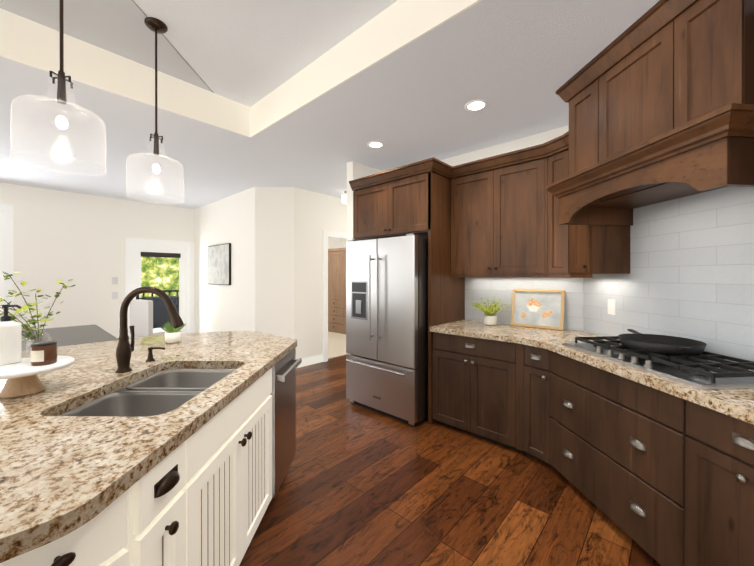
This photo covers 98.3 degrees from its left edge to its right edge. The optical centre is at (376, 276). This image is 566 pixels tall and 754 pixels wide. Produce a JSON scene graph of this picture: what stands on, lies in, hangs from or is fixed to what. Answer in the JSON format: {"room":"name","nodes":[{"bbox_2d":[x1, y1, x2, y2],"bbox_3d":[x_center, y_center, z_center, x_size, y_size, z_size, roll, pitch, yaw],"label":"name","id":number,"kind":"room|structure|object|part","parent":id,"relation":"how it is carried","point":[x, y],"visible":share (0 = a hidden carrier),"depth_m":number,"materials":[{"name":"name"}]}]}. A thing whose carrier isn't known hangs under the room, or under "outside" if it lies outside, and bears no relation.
{"room":"kitchen","nodes":[
{"label":"kitchen","id":0,"kind":"room"},
{"bbox_2d":[0,182,340,337],"bbox_3d":[-4.382,0.024,5.708,0.120,2.700,9.780,0,0,42],"label":"wall","id":1,"kind":"structure","parent":0,"point":[77,238],"depth_m":5.20,"materials":[{"name":"white paint"}]},
{"bbox_2d":[0,204,13,321],"bbox_3d":[-5.753,-0.113,4.150,0.150,1.800,1.510,0,0,42],"label":"window","id":2,"kind":"structure","parent":1,"relation":"in","point":[6,241],"depth_m":4.63,"materials":[{"name":"white"}]},
{"bbox_2d":[112,292,117,298],"bbox_3d":[-4.448,0.324,5.539,0.009,0.120,0.080,0,0,42],"label":"switch plate","id":3,"kind":"object","parent":1,"relation":"attached to","point":[114,294],"depth_m":5.54,"materials":[{"name":"white plastic"}]},
{"bbox_2d":[112,277,117,283],"bbox_3d":[-4.448,0.074,5.538,0.009,0.120,0.080,0,0,42],"label":"switch plate","id":4,"kind":"object","parent":1,"relation":"attached to","point":[114,281],"depth_m":5.54,"materials":[{"name":"white plastic"}]},
{"bbox_2d":[125,238,193,338],"bbox_3d":[-4.022,0.353,6.077,0.135,2.040,1.090,0,0,42],"label":"door frame","id":5,"kind":"structure","parent":1,"relation":"attached to","point":[136,250],"depth_m":6.15,"materials":[{"name":"white"}]},
{"bbox_2d":[195,187,346,365],"bbox_3d":[-1.267,0.021,6.922,2.850,2.700,3.830,0,0,42],"label":"wall","id":6,"kind":"structure","parent":0,"point":[273,236],"depth_m":5.02,"materials":[{"name":"white paint"}]},
{"bbox_2d":[208,243,230,284],"bbox_3d":[-2.729,-0.201,5.636,0.880,0.690,0.035,0,0,42],"label":"picture","id":7,"kind":"object","parent":6,"relation":"attached to","point":[219,264],"visible":1,"depth_m":5.58,"materials":[{"name":"black"}]},
{"bbox_2d":[297,354,322,367],"bbox_3d":[-2.746,1.312,4.234,4.314,0.130,9.800,0,0,42],"label":"baseboard","id":8,"kind":"structure","parent":6,"relation":"attached to","point":[312,361],"depth_m":5.08,"materials":[{"name":"white"}]},
{"bbox_2d":[323,230,346,361],"bbox_3d":[-0.568,0.316,5.650,0.138,2.115,1.000,0,0,42],"label":"trim","id":9,"kind":"structure","parent":6,"relation":"attached to","point":[332,234],"depth_m":5.26,"materials":[{"name":"white wood"}]},
{"bbox_2d":[0,0,659,208],"bbox_3d":[-0.643,-1.460,2.313,10.375,0.280,10.200,0,0,42],"label":"ceiling","id":10,"kind":"structure","parent":0,"point":[317,96],"depth_m":2.41,"materials":[{"name":"white paint"}]},
{"bbox_2d":[10,0,105,175],"bbox_3d":[-1.401,-1.045,1.449,0.308,1.104,0.308,0,0,42],"label":"pendant light","id":11,"kind":"object","parent":10,"relation":"hanging from","point":[61,122],"visible":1,"depth_m":1.44,"materials":[{"name":"clear glass"}]},
{"bbox_2d":[126,17,184,203],"bbox_3d":[-1.402,-1.046,2.072,0.308,1.104,0.308,0,0,42],"label":"pendant light","id":12,"kind":"object","parent":10,"relation":"hanging from","point":[156,25],"visible":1,"depth_m":2.06,"materials":[{"name":"clear glass"}]},
{"bbox_2d":[342,191,346,203],"bbox_3d":[-0.453,-1.240,5.103,0.200,0.170,0.200,0,0,42],"label":"light","id":13,"kind":"object","parent":10,"relation":"attached to","point":[344,198],"visible":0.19,"depth_m":5.03,"materials":[{"name":"grey metal"}]},
{"bbox_2d":[367,141,383,147],"bbox_3d":[-0.014,-1.318,3.269,0.169,0.006,0.169,0,0,36],"label":"recessed light","id":14,"kind":"object","parent":10,"relation":"in","point":[373,144],"depth_m":3.26,"materials":[{"name":"white"}]},
{"bbox_2d":[465,100,487,111],"bbox_3d":[0.765,-1.317,2.519,0.169,0.006,0.169,0,0,33],"label":"recessed light","id":15,"kind":"object","parent":10,"relation":"in","point":[475,105],"depth_m":2.51,"materials":[{"name":"white"}]},
{"bbox_2d":[341,239,346,247],"bbox_3d":[0.554,0.019,7.935,4.420,2.700,0.120,0,0,42],"label":"wall","id":16,"kind":"structure","parent":0,"point":[343,242],"depth_m":9.22,"materials":[{"name":"white paint"}]},
{"bbox_2d":[347,161,381,241],"bbox_3d":[0.897,0.025,5.107,0.105,2.700,3.600,0,0,42],"label":"wall","id":17,"kind":"structure","parent":0,"point":[355,170],"depth_m":3.79,"materials":[{"name":"white paint"}]},
{"bbox_2d":[353,172,399,239],"bbox_3d":[0.164,-0.747,3.783,0.588,0.648,0.657,0,0,42],"label":"upper cabinet","id":18,"kind":"object","parent":17,"relation":"attached to","point":[372,196],"depth_m":3.52,"materials":[{"name":"brown wood"}]},
{"bbox_2d":[239,355,660,565],"bbox_3d":[-0.643,1.405,2.319,10.375,0.050,10.200,0,0,42],"label":"floor","id":19,"kind":"structure","parent":0,"point":[361,486],"depth_m":1.98,"materials":[{"name":"brown wood"}]},
{"bbox_2d":[22,325,117,350],"bbox_3d":[-3.443,0.997,3.198,1.550,0.761,1.230,0,0,42],"label":"dining table","id":20,"kind":"object","parent":19,"relation":"on","point":[71,335],"visible":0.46,"depth_m":3.34,"materials":[{"name":"black"}]},
{"bbox_2d":[130,299,165,337],"bbox_3d":[-3.667,0.874,5.363,0.460,0.999,0.470,0,0,22],"label":"chair","id":21,"kind":"object","parent":19,"relation":"on","point":[141,316],"visible":0.48,"depth_m":5.13,"materials":[{"name":"white"}]},
{"bbox_2d":[0,434,295,565],"bbox_3d":[-1.640,0.943,1.071,2.091,0.877,3.343,0,0,42],"label":"kitchen island","id":22,"kind":"object","parent":19,"relation":"on","point":[210,517],"depth_m":1.03,"materials":[{"name":"wood"}]},
{"bbox_2d":[0,331,301,553],"bbox_3d":[-1.658,0.489,1.076,2.128,0.043,3.398,0,0,42],"label":"island countertop","id":23,"kind":"structure","parent":22,"relation":"on","point":[129,418],"depth_m":1.22,"materials":[{"name":"beige stone"}]},
{"bbox_2d":[0,356,74,397],"bbox_3d":[-1.423,0.410,1.309,0.308,0.112,0.308,0,0,42],"label":"cake stand","id":24,"kind":"object","parent":23,"relation":"on","point":[22,377],"visible":0.85,"depth_m":1.27,"materials":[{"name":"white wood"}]},
{"bbox_2d":[0,305,21,365],"bbox_3d":[-1.506,0.234,1.324,0.092,0.239,0.086,0,0,42],"label":"soap bottle","id":25,"kind":"object","parent":24,"relation":"on","point":[10,342],"visible":1,"depth_m":1.31,"materials":[{"name":"white ceramic"}]},
{"bbox_2d":[31,341,57,365],"bbox_3d":[-1.349,0.312,1.323,0.077,0.083,0.077,0,0,42],"label":"candle jar","id":26,"kind":"object","parent":24,"relation":"on","point":[43,353],"visible":1,"depth_m":1.30,"materials":[{"name":"brown glass"}]},
{"bbox_2d":[0,271,74,355],"bbox_3d":[-2.118,0.217,1.876,0.512,0.493,0.606,0,0,42],"label":"plant","id":27,"kind":"object","parent":23,"relation":"on","point":[32,321],"visible":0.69,"depth_m":1.90,"materials":[{"name":"green plant"}]},
{"bbox_3d":[-1.974,0.377,1.906,0.104,0.173,0.104,0,0,42],"label":"glass","id":28,"kind":"part","parent":27,"relation":"part of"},
{"bbox_2d":[59,369,235,416],"bbox_3d":[-0.936,0.617,1.445,0.783,0.210,0.803,0,0,42],"label":"sink","id":29,"kind":"object","parent":23,"relation":"in","point":[159,391],"depth_m":1.46,"materials":[{"name":"silver metal"}]},
{"bbox_2d":[115,286,183,372],"bbox_3d":[-1.164,0.258,1.645,0.389,0.418,0.238,0,0,42],"label":"faucet","id":30,"kind":"object","parent":23,"relation":"on","point":[124,349],"depth_m":1.59,"materials":[{"name":"brown metal"}]},
{"bbox_2d":[160,321,185,343],"bbox_3d":[-1.444,0.384,2.304,0.160,0.160,0.158,0,0,42],"label":"succulent plant","id":31,"kind":"object","parent":23,"relation":"on","point":[172,335],"visible":0.85,"depth_m":2.26,"materials":[{"name":"green plant"}]},
{"bbox_2d":[328,331,346,358],"bbox_3d":[-1.249,1.365,6.989,2.790,0.012,3.710,0,0,42],"label":"floor carpet","id":32,"kind":"object","parent":19,"relation":"on","point":[336,344],"depth_m":6.47,"materials":[{"name":"beige carpet"}]},
{"bbox_2d":[328,248,345,333],"bbox_3d":[-0.585,0.343,7.858,1.460,2.026,0.628,0,0,42],"label":"armoire","id":33,"kind":"object","parent":32,"relation":"on","point":[336,290],"visible":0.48,"depth_m":7.81,"materials":[{"name":"brown wood"}]},
{"bbox_2d":[346,233,427,426],"bbox_3d":[0.253,0.493,3.528,0.920,1.770,0.883,0,0,42],"label":"fridge","id":34,"kind":"object","parent":19,"relation":"on","point":[387,326],"visible":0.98,"depth_m":3.14,"materials":[{"name":"silver metal"}]},
{"bbox_2d":[428,320,753,565],"bbox_3d":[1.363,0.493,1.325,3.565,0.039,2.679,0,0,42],"label":"base cabinet","id":35,"kind":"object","parent":19,"relation":"on","point":[669,462],"depth_m":1.72,"materials":[{"name":"brown wood"}]},
{"bbox_2d":[470,296,511,324],"bbox_3d":[1.079,0.329,3.103,0.393,0.268,0.406,0,0,42],"label":"fern plant","id":36,"kind":"object","parent":35,"relation":"on","point":[490,316],"visible":1,"depth_m":3.07,"materials":[{"name":"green plant"}]},
{"bbox_2d":[511,289,564,329],"bbox_3d":[1.452,0.290,2.966,0.440,0.344,0.072,0,0,42],"label":"framed picture","id":37,"kind":"object","parent":35,"relation":"on","point":[539,308],"visible":0.96,"depth_m":2.96,"materials":[{"name":"brown wood"}]},
{"bbox_2d":[562,336,753,389],"bbox_3d":[1.552,0.438,1.806,0.520,0.056,0.890,0,0,-6],"label":"cooktop","id":38,"kind":"object","parent":35,"relation":"in","point":[709,371],"visible":0.85,"depth_m":1.59,"materials":[{"name":"silver metal"}]},
{"bbox_2d":[618,329,706,354],"bbox_3d":[1.634,0.379,1.886,0.380,0.059,0.472,0,0,42],"label":"skillet","id":39,"kind":"object","parent":38,"relation":"on","point":[661,344],"visible":1,"depth_m":1.84,"materials":[{"name":"black metal"}]},
{"bbox_2d":[573,276,612,339],"bbox_3d":[1.781,0.212,2.545,0.344,0.503,0.310,0,0,42],"label":"tile backsplash","id":40,"kind":"structure","parent":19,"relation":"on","point":[598,290],"depth_m":2.65,"materials":[{"name":"white tile"}]},
{"bbox_2d":[608,299,615,314],"bbox_3d":[1.782,0.233,2.477,0.055,0.115,0.050,0,0,42],"label":"outlet plate","id":41,"kind":"object","parent":40,"relation":"attached to","point":[611,302],"depth_m":2.47,"materials":[{"name":"white plastic"}]},
{"bbox_2d":[583,186,753,362],"bbox_3d":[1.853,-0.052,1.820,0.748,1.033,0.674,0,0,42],"label":"tile backsplash","id":42,"kind":"structure","parent":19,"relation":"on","point":[688,273],"depth_m":1.91,"materials":[{"name":"white tile"}]},
{"bbox_2d":[440,125,583,329],"bbox_3d":[1.044,0.028,3.511,2.252,2.700,0.120,0,0,42],"label":"wall","id":43,"kind":"structure","parent":0,"point":[525,142],"depth_m":3.19,"materials":[{"name":"white paint"}]},
{"bbox_2d":[393,160,436,239],"bbox_3d":[0.507,-0.746,3.470,0.581,0.648,0.657,0,0,42],"label":"upper cabinet","id":44,"kind":"object","parent":43,"relation":"attached to","point":[414,185],"depth_m":3.15,"materials":[{"name":"brown wood"}]},
{"bbox_2d":[465,277,583,330],"bbox_3d":[1.351,0.211,3.145,1.096,0.504,0.006,0,0,42],"label":"backsplash","id":45,"kind":"structure","parent":43,"relation":"attached to","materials":[{"name":"tile"}]},
{"bbox_2d":[437,145,612,275],"bbox_3d":[1.298,-0.545,2.830,1.440,1.049,0.539,0,0,42],"label":"upper cabinet","id":46,"kind":"object","parent":43,"relation":"attached to","point":[483,230],"depth_m":2.94,"materials":[{"name":"brown wood"}]},
{"bbox_2d":[573,224,600,227],"bbox_3d":[1.545,-0.499,2.280,0.368,0.281,0.405,0,0,42],"label":"upper cabinet","id":47,"kind":"object","parent":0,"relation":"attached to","point":[574,225],"depth_m":2.29,"materials":[{"name":"brown wood"}]},
{"bbox_2d":[521,104,736,227],"bbox_3d":[1.321,-0.498,1.767,0.757,0.281,0.686,0,0,42],"label":"range hood","id":48,"kind":"object","parent":0,"relation":"attached to","point":[625,202],"depth_m":1.81,"materials":[{"name":"brown wood"}]},
{"bbox_2d":[537,0,753,151],"bbox_3d":[1.619,-0.972,1.795,1.060,0.687,1.022,0,0,42],"label":"upper cabinet","id":49,"kind":"object","parent":0,"relation":"attached to","point":[680,58],"depth_m":1.57,"materials":[{"name":"brown wood"}]},
{"bbox_2d":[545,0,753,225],"bbox_3d":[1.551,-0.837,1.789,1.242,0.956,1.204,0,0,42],"label":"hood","id":50,"kind":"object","parent":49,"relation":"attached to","point":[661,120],"depth_m":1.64,"materials":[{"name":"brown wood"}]},
{"bbox_2d":[729,100,753,203],"bbox_3d":[1.637,-0.498,1.301,0.368,0.281,0.419,0,0,42],"label":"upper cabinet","id":51,"kind":"object","parent":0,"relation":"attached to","point":[745,112],"depth_m":1.27,"materials":[{"name":"brown wood"}]},
{"bbox_3d":[0.854,-0.530,1.715,4.393,1.083,2.196,0,0,42],"label":"crown","id":52,"kind":"part","parent":51,"relation":"part of","materials":[{"name":"brown wood"}]},
{"label":"outside","id":53,"kind":"structure","parent":0,"visible":0},
{"bbox_2d":[141,257,178,328],"bbox_3d":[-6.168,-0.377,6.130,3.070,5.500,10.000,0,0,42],"label":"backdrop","id":54,"kind":"structure","parent":53,"point":[156,273],"depth_m":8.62,"materials":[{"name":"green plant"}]}
]}

